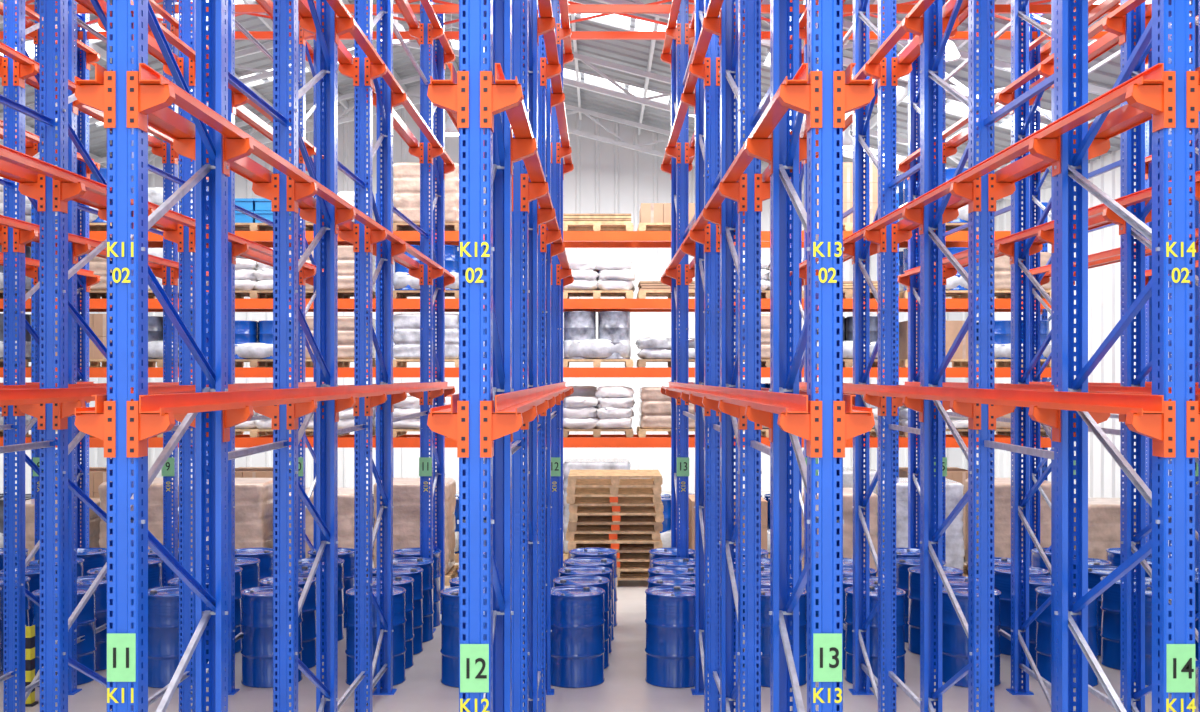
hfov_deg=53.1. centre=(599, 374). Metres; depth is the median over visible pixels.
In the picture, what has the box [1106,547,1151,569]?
drum
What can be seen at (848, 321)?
pallet
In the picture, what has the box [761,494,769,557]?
pallet
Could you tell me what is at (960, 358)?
wooden pallet
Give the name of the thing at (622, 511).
pallet stack
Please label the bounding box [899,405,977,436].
wooden pallet
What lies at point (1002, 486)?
pallet
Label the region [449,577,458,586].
drum
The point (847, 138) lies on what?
lamp
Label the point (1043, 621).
drum
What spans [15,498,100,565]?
cardboard box
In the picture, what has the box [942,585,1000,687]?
drum
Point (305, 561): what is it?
drum
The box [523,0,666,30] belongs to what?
window
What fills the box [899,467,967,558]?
wooden pallet
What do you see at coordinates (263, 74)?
roof truss
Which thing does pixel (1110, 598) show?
drum
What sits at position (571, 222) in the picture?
wooden pallet
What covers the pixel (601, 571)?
drum
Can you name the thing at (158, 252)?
pallet
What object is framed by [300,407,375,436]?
wooden pallet
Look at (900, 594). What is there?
drum
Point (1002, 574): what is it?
drum
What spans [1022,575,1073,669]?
drum
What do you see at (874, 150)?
window
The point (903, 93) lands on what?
roof
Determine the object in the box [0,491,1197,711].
floor
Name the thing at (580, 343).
pallet
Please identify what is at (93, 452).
wall
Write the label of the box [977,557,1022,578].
drum
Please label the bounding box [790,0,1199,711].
rack
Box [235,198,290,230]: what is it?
pallet
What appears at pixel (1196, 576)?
drum
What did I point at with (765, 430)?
pallet
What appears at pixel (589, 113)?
roof truss
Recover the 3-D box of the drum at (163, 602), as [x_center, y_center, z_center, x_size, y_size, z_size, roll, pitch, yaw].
[-4.180,2.556,11.775,0.592,0.888,0.592,0,0,-10]
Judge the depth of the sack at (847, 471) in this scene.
19.20 m
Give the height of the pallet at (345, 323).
0.821 m
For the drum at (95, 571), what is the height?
0.888 m
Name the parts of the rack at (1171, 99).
number plate, number plate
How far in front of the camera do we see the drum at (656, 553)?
14.36 m
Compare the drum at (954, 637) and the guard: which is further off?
the drum at (954, 637)
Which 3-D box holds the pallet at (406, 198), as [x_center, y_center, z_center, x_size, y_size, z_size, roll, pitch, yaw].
[-2.788,-2.853,19.700,1.170,1.101,1.050,0,0,0]
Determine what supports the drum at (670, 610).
on the floor
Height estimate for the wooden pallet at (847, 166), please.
1.097 m
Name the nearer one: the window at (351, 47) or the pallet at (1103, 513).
the pallet at (1103, 513)
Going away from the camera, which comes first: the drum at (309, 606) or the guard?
the guard
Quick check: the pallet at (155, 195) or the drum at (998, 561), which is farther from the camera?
the pallet at (155, 195)
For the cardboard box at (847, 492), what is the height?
1.301 m
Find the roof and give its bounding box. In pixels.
[2,0,1151,184]
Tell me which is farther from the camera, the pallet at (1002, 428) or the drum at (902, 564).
the pallet at (1002, 428)
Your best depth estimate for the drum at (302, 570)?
12.92 m
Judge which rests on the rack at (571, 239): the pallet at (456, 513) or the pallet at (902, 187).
the pallet at (902, 187)
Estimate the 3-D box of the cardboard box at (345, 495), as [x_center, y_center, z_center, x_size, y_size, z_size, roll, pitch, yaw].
[-4.021,2.348,17.600,1.170,1.301,1.050,0,0,0]
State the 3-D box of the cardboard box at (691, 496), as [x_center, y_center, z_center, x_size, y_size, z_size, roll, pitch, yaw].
[1.850,2.400,17.600,1.170,1.197,1.050,0,0,0]
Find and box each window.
[0,0,255,59]
[80,45,353,126]
[450,40,669,104]
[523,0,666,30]
[743,112,955,168]
[761,49,1050,131]
[1093,0,1168,27]
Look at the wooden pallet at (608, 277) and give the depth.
19.18 m
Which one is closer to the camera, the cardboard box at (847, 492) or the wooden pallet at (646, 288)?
the cardboard box at (847, 492)
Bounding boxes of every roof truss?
[0,0,1168,145]
[0,14,1050,210]
[93,75,978,215]
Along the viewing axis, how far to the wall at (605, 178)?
31.00 m
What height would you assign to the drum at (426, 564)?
0.888 m
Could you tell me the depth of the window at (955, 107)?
22.00 m
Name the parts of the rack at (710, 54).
number plate, number plate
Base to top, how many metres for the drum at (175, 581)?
0.888 m
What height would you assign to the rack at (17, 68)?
7.600 m
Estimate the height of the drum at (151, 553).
0.888 m
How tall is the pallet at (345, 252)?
0.861 m
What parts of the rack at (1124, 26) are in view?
number plate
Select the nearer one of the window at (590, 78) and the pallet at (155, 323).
the pallet at (155, 323)
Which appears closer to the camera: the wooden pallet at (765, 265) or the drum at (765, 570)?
the drum at (765, 570)
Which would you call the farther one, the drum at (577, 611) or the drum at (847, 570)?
the drum at (847, 570)
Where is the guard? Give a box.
[25,625,37,706]
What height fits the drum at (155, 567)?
0.888 m
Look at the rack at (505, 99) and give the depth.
6.34 m
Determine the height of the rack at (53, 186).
7.600 m
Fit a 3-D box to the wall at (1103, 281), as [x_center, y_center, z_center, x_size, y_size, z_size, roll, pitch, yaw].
[9.578,-0.588,12.000,0.045,7.176,38.000,0,0,0]
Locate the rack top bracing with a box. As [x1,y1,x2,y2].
[0,0,1190,39]
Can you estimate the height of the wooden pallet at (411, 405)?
0.655 m
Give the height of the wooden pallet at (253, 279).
0.819 m
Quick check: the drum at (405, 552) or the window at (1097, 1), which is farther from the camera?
the window at (1097, 1)
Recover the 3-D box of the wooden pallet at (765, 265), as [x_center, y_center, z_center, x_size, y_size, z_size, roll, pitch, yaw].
[2.710,-1.551,19.700,1.269,0.658,1.188,0,0,0]
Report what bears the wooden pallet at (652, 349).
on the rack at (571, 239)
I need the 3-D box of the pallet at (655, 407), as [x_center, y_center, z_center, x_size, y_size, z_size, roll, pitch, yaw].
[1.200,0.598,19.700,1.170,0.801,1.050,0,0,0]
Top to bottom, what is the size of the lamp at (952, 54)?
1.013 m
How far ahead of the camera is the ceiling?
24.43 m
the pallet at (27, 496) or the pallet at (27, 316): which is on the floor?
the pallet at (27, 496)
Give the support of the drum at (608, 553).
on the floor
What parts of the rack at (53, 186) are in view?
number plate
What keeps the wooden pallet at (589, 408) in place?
on the rack at (571, 239)
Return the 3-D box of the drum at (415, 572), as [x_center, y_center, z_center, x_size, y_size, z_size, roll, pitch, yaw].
[-2.216,2.556,13.039,0.592,0.888,0.592,0,0,-9]
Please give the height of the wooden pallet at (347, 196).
0.658 m
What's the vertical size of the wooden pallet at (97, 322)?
0.857 m
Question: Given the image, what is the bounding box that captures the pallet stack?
[566,470,663,585]
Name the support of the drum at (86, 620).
on the floor
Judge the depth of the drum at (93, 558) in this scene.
14.26 m
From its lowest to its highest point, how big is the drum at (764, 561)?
0.888 m
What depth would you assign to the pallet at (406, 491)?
17.11 m
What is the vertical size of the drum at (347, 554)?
0.888 m
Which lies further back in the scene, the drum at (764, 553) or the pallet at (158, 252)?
the pallet at (158, 252)
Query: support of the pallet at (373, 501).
on the floor
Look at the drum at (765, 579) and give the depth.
12.32 m
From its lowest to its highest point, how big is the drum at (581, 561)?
0.888 m
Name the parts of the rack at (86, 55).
number plate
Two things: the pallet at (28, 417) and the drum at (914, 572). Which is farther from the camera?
the pallet at (28, 417)
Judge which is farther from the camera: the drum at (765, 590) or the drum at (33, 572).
the drum at (33, 572)
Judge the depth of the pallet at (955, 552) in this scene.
17.11 m
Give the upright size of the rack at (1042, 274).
7.600 m
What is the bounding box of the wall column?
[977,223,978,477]
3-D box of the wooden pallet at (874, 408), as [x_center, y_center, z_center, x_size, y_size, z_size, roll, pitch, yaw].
[3.983,0.587,19.702,1.283,0.822,1.195,0,0,0]
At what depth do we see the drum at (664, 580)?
12.43 m
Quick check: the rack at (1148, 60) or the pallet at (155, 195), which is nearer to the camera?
the rack at (1148, 60)
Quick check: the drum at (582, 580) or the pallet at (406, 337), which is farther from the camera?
the pallet at (406, 337)
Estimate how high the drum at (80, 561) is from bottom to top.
0.888 m
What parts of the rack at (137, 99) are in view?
number plate, number plate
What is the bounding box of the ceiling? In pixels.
[0,0,1168,202]
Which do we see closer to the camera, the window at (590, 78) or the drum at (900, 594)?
the drum at (900, 594)
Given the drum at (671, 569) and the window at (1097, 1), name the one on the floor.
the drum at (671, 569)
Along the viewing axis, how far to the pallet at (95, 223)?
19.19 m
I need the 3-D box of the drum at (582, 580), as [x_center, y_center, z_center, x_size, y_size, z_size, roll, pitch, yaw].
[-0.194,2.556,12.396,0.592,0.888,0.592,0,0,-13]
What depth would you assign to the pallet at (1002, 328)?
19.19 m
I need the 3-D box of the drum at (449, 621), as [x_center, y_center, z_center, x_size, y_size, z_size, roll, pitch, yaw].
[-1.270,2.556,11.780,0.592,0.888,0.592,0,0,-42]
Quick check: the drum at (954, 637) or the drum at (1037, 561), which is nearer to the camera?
the drum at (954, 637)
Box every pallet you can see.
[0,177,30,222]
[0,245,30,298]
[0,314,30,366]
[0,407,30,436]
[0,494,30,547]
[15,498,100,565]
[55,168,111,230]
[55,256,111,298]
[55,314,111,366]
[55,467,110,497]
[98,478,191,548]
[148,188,191,230]
[148,248,191,298]
[148,316,191,366]
[191,478,272,565]
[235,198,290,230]
[235,248,300,298]
[235,320,300,366]
[235,410,290,436]
[235,467,301,487]
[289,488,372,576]
[300,191,375,230]
[300,245,375,298]
[300,316,375,366]
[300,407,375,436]
[367,494,374,558]
[373,478,458,585]
[393,163,458,230]
[393,245,458,298]
[393,314,458,366]
[393,396,450,436]
[454,494,458,562]
[563,214,632,230]
[563,258,635,298]
[563,311,632,366]
[563,386,634,436]
[563,458,630,560]
[635,337,694,366]
[636,281,694,298]
[636,387,694,436]
[637,203,694,230]
[660,494,679,547]
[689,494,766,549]
[734,259,803,298]
[734,314,803,366]
[734,383,769,436]
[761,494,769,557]
[802,162,877,230]
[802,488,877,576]
[817,316,883,366]
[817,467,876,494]
[843,281,883,298]
[864,405,883,436]
[875,478,967,576]
[896,168,977,230]
[899,247,977,298]
[899,321,977,366]
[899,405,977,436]
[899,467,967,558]
[963,478,1050,575]
[977,252,1050,298]
[977,320,1050,366]
[978,412,1050,436]
[1074,498,1146,559]
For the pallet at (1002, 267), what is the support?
on the rack at (571, 239)
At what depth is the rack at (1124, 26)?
10.62 m
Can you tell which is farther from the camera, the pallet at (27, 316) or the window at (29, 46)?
the window at (29, 46)
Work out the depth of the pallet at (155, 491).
17.10 m
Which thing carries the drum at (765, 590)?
on the floor
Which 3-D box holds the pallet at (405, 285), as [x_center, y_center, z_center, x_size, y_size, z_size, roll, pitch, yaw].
[-2.788,-1.653,19.704,1.170,0.861,1.080,0,0,0]
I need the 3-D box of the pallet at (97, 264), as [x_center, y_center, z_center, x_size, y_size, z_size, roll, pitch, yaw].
[-8.287,-1.633,19.700,1.170,0.821,1.050,0,0,0]
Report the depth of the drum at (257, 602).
11.52 m
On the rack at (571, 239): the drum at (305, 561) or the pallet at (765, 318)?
the pallet at (765, 318)
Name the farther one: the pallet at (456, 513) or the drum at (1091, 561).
the pallet at (456, 513)
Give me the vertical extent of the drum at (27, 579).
0.888 m
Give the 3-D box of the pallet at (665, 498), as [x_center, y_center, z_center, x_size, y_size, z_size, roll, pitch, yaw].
[1.200,2.498,19.704,1.170,1.001,1.080,0,0,0]
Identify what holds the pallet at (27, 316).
on the rack at (571, 239)
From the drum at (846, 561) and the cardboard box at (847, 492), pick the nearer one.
the drum at (846, 561)
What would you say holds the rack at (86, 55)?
on the floor
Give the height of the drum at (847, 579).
0.888 m
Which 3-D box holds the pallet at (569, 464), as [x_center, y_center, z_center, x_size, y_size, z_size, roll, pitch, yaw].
[-0.050,2.197,19.700,1.170,1.601,1.050,0,0,0]
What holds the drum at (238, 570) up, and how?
on the floor
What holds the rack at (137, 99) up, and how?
on the floor
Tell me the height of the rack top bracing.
0.450 m
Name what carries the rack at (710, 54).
on the floor
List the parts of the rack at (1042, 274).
number plate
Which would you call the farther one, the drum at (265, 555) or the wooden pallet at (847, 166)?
the wooden pallet at (847, 166)
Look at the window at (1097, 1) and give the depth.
15.76 m
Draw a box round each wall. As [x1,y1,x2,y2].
[0,139,97,494]
[98,85,967,490]
[994,128,1168,545]
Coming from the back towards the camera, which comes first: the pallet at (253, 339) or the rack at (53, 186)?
the pallet at (253, 339)
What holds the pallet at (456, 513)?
on the floor
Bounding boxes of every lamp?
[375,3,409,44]
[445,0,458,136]
[843,126,852,149]
[946,40,960,62]
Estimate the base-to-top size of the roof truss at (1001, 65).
4.128 m
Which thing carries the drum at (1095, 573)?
on the floor
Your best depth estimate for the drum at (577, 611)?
11.53 m
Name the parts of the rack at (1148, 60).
number plate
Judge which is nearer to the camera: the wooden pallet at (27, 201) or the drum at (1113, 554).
the drum at (1113, 554)
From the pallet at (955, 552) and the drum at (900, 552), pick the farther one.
the pallet at (955, 552)
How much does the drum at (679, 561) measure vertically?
0.888 m
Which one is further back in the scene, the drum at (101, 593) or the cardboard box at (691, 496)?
the cardboard box at (691, 496)
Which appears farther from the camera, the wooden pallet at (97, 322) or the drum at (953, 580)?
the wooden pallet at (97, 322)
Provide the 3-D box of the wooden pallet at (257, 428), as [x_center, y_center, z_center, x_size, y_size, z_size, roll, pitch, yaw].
[-5.544,0.587,19.699,1.275,0.822,1.150,0,0,0]
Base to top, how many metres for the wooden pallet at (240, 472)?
1.447 m
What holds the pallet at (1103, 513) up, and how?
on the floor
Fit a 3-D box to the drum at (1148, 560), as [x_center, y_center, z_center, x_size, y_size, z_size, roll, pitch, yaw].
[6.391,2.556,13.645,0.592,0.888,0.592,0,0,29]
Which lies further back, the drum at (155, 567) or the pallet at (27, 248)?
the pallet at (27, 248)
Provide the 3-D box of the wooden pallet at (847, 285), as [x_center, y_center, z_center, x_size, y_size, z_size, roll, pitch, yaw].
[3.978,-1.363,19.700,1.170,0.281,1.050,0,0,0]
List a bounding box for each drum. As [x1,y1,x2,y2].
[0,548,28,569]
[0,566,56,625]
[0,575,30,670]
[0,587,1,675]
[28,557,83,576]
[31,585,96,687]
[74,548,106,575]
[74,575,111,670]
[87,567,111,575]
[148,548,178,583]
[148,557,162,588]
[148,586,191,687]
[167,575,208,663]
[206,566,242,652]
[207,557,259,590]
[235,547,272,579]
[241,585,302,687]
[259,575,315,667]
[289,566,323,651]
[298,557,344,640]
[307,548,353,627]
[345,586,405,687]
[366,575,413,668]
[372,566,423,654]
[393,548,440,626]
[393,557,433,642]
[440,586,458,687]
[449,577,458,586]
[551,585,604,687]
[553,575,609,668]
[558,566,611,652]
[563,557,614,640]
[569,548,617,626]
[645,585,694,687]
[647,575,694,587]
[648,565,694,577]
[649,548,694,567]
[651,557,694,566]
[734,548,768,557]
[734,557,769,565]
[734,566,769,651]
[743,575,791,666]
[761,585,806,687]
[816,558,852,628]
[843,566,876,575]
[843,575,877,669]
[844,585,905,687]
[883,548,919,574]
[896,557,945,642]
[907,566,963,654]
[934,575,978,664]
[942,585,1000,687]
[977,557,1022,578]
[994,566,1049,655]
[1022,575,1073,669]
[1031,548,1075,575]
[1035,586,1098,687]
[1073,557,1111,586]
[1088,566,1135,655]
[1100,576,1151,669]
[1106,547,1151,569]
[1134,585,1190,685]
[1135,557,1168,577]
[1168,566,1197,581]
[1189,575,1197,659]
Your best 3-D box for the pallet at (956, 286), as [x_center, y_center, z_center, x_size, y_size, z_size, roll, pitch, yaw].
[5.463,-1.633,19.705,1.170,0.821,1.069,0,0,0]
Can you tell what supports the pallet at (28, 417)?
on the rack at (571, 239)
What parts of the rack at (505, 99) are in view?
number plate, number plate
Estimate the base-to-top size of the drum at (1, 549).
0.888 m
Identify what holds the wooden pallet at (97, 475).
on the floor
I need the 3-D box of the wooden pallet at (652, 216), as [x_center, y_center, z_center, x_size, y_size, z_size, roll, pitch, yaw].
[1.200,-2.526,19.700,1.170,0.447,1.050,0,0,0]
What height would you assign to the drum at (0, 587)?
0.888 m
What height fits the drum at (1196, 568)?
0.888 m
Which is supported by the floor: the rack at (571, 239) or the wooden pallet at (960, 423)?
the rack at (571, 239)
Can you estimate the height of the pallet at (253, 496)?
1.451 m
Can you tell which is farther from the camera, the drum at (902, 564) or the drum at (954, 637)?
the drum at (902, 564)
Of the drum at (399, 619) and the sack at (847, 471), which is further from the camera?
the sack at (847, 471)
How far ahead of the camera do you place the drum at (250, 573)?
13.53 m
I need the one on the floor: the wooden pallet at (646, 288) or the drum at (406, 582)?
the drum at (406, 582)
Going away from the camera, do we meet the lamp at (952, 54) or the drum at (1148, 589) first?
the drum at (1148, 589)
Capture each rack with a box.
[0,0,99,559]
[0,0,208,711]
[0,0,323,711]
[0,193,1050,498]
[75,0,454,711]
[427,0,573,711]
[660,0,874,711]
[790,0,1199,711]
[897,0,1199,711]
[1022,0,1197,693]
[1134,0,1197,566]
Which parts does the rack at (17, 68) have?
number plate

